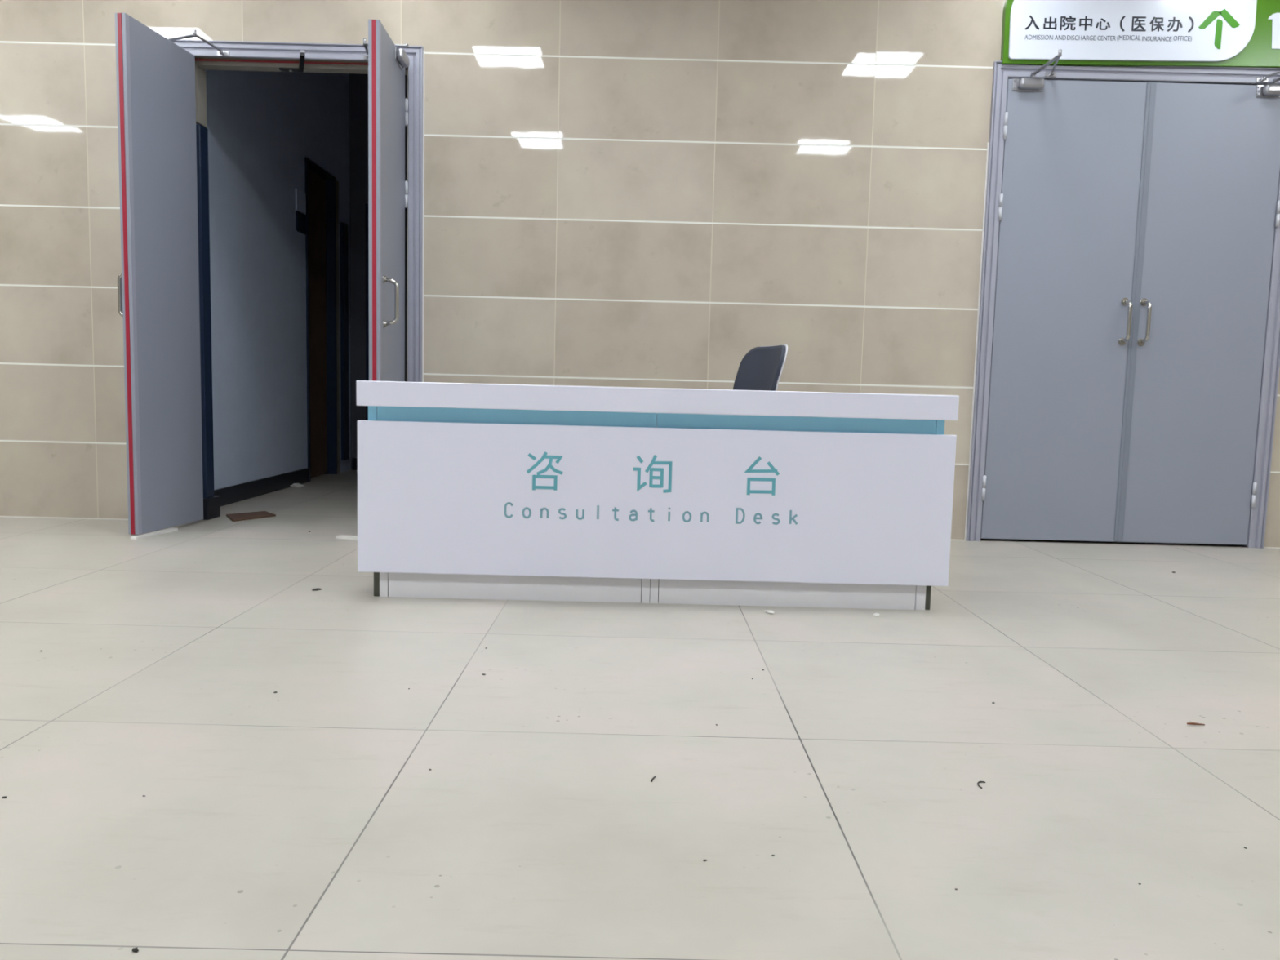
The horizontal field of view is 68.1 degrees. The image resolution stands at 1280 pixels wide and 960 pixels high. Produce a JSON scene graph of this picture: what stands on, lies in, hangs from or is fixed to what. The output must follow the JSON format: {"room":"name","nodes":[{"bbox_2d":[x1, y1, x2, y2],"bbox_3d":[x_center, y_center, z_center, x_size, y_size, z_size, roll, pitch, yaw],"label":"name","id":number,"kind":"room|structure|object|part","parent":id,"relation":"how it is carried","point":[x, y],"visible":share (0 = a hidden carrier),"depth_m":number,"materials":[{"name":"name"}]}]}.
{"room":"hospital interior","nodes":[
{"label":"hospital interior","id":0,"kind":"room"},
{"bbox_2d":[204,70,351,489],"bbox_3d":[-2.669,-1.725,6.611,0.420,3.550,3.150,1,5,0],"label":"wall","id":1,"kind":"structure","parent":0,"point":[262,126],"depth_m":6.21,"materials":[{"name":"paint"}]},
{"bbox_2d":[213,467,308,506],"bbox_3d":[-2.494,0.053,6.168,0.014,0.105,1.910,1,5,0],"label":"baseboard","id":2,"kind":"structure","parent":1,"relation":"attached to","point":[235,493],"depth_m":6.20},
{"bbox_2d":[295,188,306,235],"bbox_3d":[-2.447,-1.934,6.837,0.014,0.295,0.180,1,5,0],"label":"room sign","id":3,"kind":"object","parent":1,"relation":"attached to","point":[300,198],"visible":1,"depth_m":6.82,"materials":[{"name":"paint"}]},
{"bbox_3d":[-2.446,-2.006,6.830,0.012,0.150,0.180,1,5,0],"label":"plate","id":4,"kind":"part","parent":3,"relation":"part of","materials":[{"name":"paint"}]},
{"bbox_3d":[-2.449,-1.857,6.845,0.014,0.140,0.180,1,5,0],"label":"plate","id":5,"kind":"part","parent":3,"relation":"part of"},
{"bbox_2d":[304,157,337,481],"bbox_3d":[-2.527,-1.203,7.354,0.132,2.378,0.666,1,5,0],"label":"door","id":6,"kind":"structure","parent":1,"relation":"in","point":[320,184],"depth_m":7.52,"materials":[{"name":"brown wood"}]},
{"bbox_2d":[335,180,340,474],"bbox_3d":[-2.467,-1.228,7.724,0.012,2.360,0.070,1,5,0],"label":"trim","id":7,"kind":"structure","parent":1,"relation":"attached to","point":[336,181],"depth_m":7.72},
{"bbox_2d":[339,222,349,459],"bbox_3d":[-2.461,-1.141,7.893,0.030,1.944,0.130,1,5,0],"label":"trim","id":8,"kind":"structure","parent":1,"relation":"attached to","point":[344,235],"depth_m":7.86,"materials":[{"name":"blue metal"}]},
{"bbox_2d":[349,73,407,469],"bbox_3d":[-1.404,-1.838,8.133,2.510,3.550,0.200,1,5,0],"label":"wall","id":9,"kind":"structure","parent":0,"point":[358,83],"depth_m":8.00,"materials":[{"name":"paint"}]},
{"bbox_2d":[351,457,357,470],"bbox_3d":[-2.434,-0.138,8.187,0.104,0.105,0.015,1,5,0],"label":"baseboard","id":10,"kind":"structure","parent":9,"relation":"attached to","point":[354,460],"depth_m":8.18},
{"bbox_2d":[365,204,406,420],"bbox_3d":[-1.875,-1.191,8.073,0.920,2.250,0.038,1,5,0],"label":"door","id":11,"kind":"structure","parent":9,"relation":"in","point":[366,205],"depth_m":8.03,"materials":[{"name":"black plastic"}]},
{"bbox_2d":[0,469,1279,959],"bbox_3d":[-0.944,0.604,1.886,14.600,0.100,13.100,1,5,0],"label":"floor","id":12,"kind":"structure","parent":0,"point":[309,819],"depth_m":1.94,"materials":[{"name":"tile"}]},
{"bbox_2d":[132,946,138,951],"bbox_3d":[-0.666,0.620,1.250,0.008,0.003,0.011,-3,7,-39],"label":"grit speck","id":13,"kind":"object","parent":12,"relation":"on","point":[135,949],"visible":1,"depth_m":1.25},
{"bbox_2d":[129,528,177,539],"bbox_3d":[-2.335,0.257,4.558,0.030,0.012,0.300,2,6,10],"label":"door stop","id":14,"kind":"object","parent":12,"relation":"on","point":[170,530],"visible":1,"depth_m":4.54,"materials":[{"name":"white paper"}]},
{"bbox_2d":[226,511,275,521],"bbox_3d":[-2.152,0.199,5.223,0.229,0.009,0.304,6,7,39],"label":"wooden board","id":15,"kind":"object","parent":12,"relation":"on","point":[251,515],"visible":1,"depth_m":5.21,"materials":[{"name":"brown wood"}]},
{"bbox_2d":[289,483,304,487],"bbox_3d":[-2.440,0.038,6.745,0.098,0.028,0.064,-2,7,-35],"label":"paper scrap","id":16,"kind":"object","parent":12,"relation":"on","point":[294,485],"visible":1,"depth_m":6.72,"materials":[{"name":"white paper"}]},
{"bbox_2d":[336,534,357,540],"bbox_3d":[-1.340,0.281,4.560,0.269,0.014,0.030,3,6,18],"label":"door stop","id":17,"kind":"object","parent":12,"relation":"on","point":[341,536],"visible":0.53,"depth_m":4.57,"materials":[{"name":"white paper"}]},
{"bbox_2d":[355,380,959,609],"bbox_3d":[0.053,0.038,3.540,2.073,0.760,0.580,1,5,0],"label":"reception desk","id":18,"kind":"object","parent":12,"relation":"on","point":[465,491],"visible":1,"depth_m":3.30,"materials":[{"name":"white laminate"}]},
{"bbox_2d":[355,380,959,420],"bbox_3d":[0.060,-0.297,3.508,2.049,0.085,0.580,1,5,0],"label":"countertop","id":19,"kind":"structure","parent":18,"relation":"on","point":[379,393],"depth_m":3.22,"materials":[{"name":"white laminate"}]},
{"bbox_2d":[733,344,787,391],"bbox_3d":[0.339,-0.110,4.118,0.528,0.960,0.485,0,6,-19],"label":"office chair","id":20,"kind":"object","parent":12,"relation":"on","point":[761,368],"visible":0.32,"depth_m":4.18,"materials":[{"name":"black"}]},
{"bbox_2d":[764,609,773,613],"bbox_3d":[0.446,0.452,3.254,0.025,0.011,0.043,-2,7,-34],"label":"paper scrap","id":21,"kind":"object","parent":12,"relation":"on","point":[770,611],"visible":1,"depth_m":3.25,"materials":[{"name":"white paper"}]},
{"bbox_2d":[1186,722,1204,725],"bbox_3d":[1.305,0.572,2.224,0.039,0.006,0.006,2,6,11],"label":"twig","id":22,"kind":"object","parent":12,"relation":"on","point":[1189,723],"visible":1,"depth_m":2.22,"materials":[{"name":"brown wood"}]},
{"bbox_2d":[0,0,1279,548],"bbox_3d":[-0.898,-1.546,4.946,14.200,3.600,0.200,1,5,0],"label":"wall","id":23,"kind":"structure","parent":0,"point":[632,193],"depth_m":4.86,"materials":[{"name":"tile"}]},
{"bbox_2d":[195,124,214,498],"bbox_3d":[-2.309,-0.874,5.029,0.024,1.945,0.093,1,5,0],"label":"door frame","id":24,"kind":"structure","parent":23,"relation":"attached to","point":[202,133],"depth_m":5.01,"materials":[{"name":"blue metal"}]},
{"bbox_2d":[202,495,220,519],"bbox_3d":[-2.328,0.150,5.140,0.037,0.115,0.145,1,5,0],"label":"baseboard","id":25,"kind":"object","parent":23,"relation":"attached to","point":[211,506],"visible":0.8,"depth_m":5.11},
{"bbox_2d":[115,13,424,535],"bbox_3d":[-1.778,-0.966,4.716,1.320,2.444,0.768,1,5,0],"label":"door","id":26,"kind":"structure","parent":23,"relation":"in","point":[162,82],"depth_m":4.58,"materials":[{"name":"grey steel"},{"name":"silver metal"},{"name":"red rubber seal"}]},
{"bbox_3d":[-2.403,-0.863,4.426,0.073,0.245,0.038,2,5,6],"label":"handle","id":27,"kind":"part","parent":26,"relation":"part of","materials":[{"name":"silver metal"}]},
{"bbox_3d":[-2.204,-2.154,4.691,0.212,0.048,0.238,3,6,18],"label":"closer arm","id":28,"kind":"part","parent":26,"relation":"part of","materials":[{"name":"silver metal"}]},
{"bbox_3d":[-1.258,-2.124,4.678,0.270,0.038,0.196,1,5,0],"label":"closer arm","id":29,"kind":"part","parent":26,"relation":"part of","materials":[{"name":"silver metal"}]},
{"bbox_3d":[-1.163,-0.832,4.424,0.073,0.245,0.038,1,5,-2],"label":"handle","id":30,"kind":"part","parent":26,"relation":"part of","materials":[{"name":"silver metal"}]},
{"bbox_2d":[964,49,1279,548],"bbox_3d":[2.540,-0.872,4.864,1.580,2.444,0.493,1,5,0],"label":"door","id":31,"kind":"structure","parent":23,"relation":"in","point":[1127,355],"depth_m":4.90,"materials":[{"name":"grey metal"}]},
{"bbox_3d":[2.034,-2.039,4.644,0.134,0.040,0.279,1,5,0],"label":"closer arm","id":32,"kind":"part","parent":31,"relation":"part of","materials":[{"name":"silver metal"}]},
{"bbox_3d":[2.503,-0.816,4.873,0.038,0.244,0.073,1,5,0],"label":"handle","id":33,"kind":"part","parent":31,"relation":"part of","materials":[{"name":"silver metal"}]},
{"bbox_3d":[2.602,-0.814,4.873,0.038,0.244,0.073,1,5,0],"label":"handle","id":34,"kind":"part","parent":31,"relation":"part of","materials":[{"name":"silver metal"}]},
{"bbox_3d":[3.202,-2.011,4.661,0.092,0.040,0.298,-1,6,-20],"label":"closer arm","id":35,"kind":"part","parent":31,"relation":"part of","materials":[{"name":"silver metal"}]},
{"bbox_2d":[1000,0,1279,68],"bbox_3d":[2.783,-2.286,4.749,1.923,0.462,0.052,1,5,0],"label":"door sign","id":36,"kind":"object","parent":23,"relation":"attached to","point":[1087,33],"visible":1,"depth_m":4.73,"materials":[{"name":"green plastic"}]}
]}

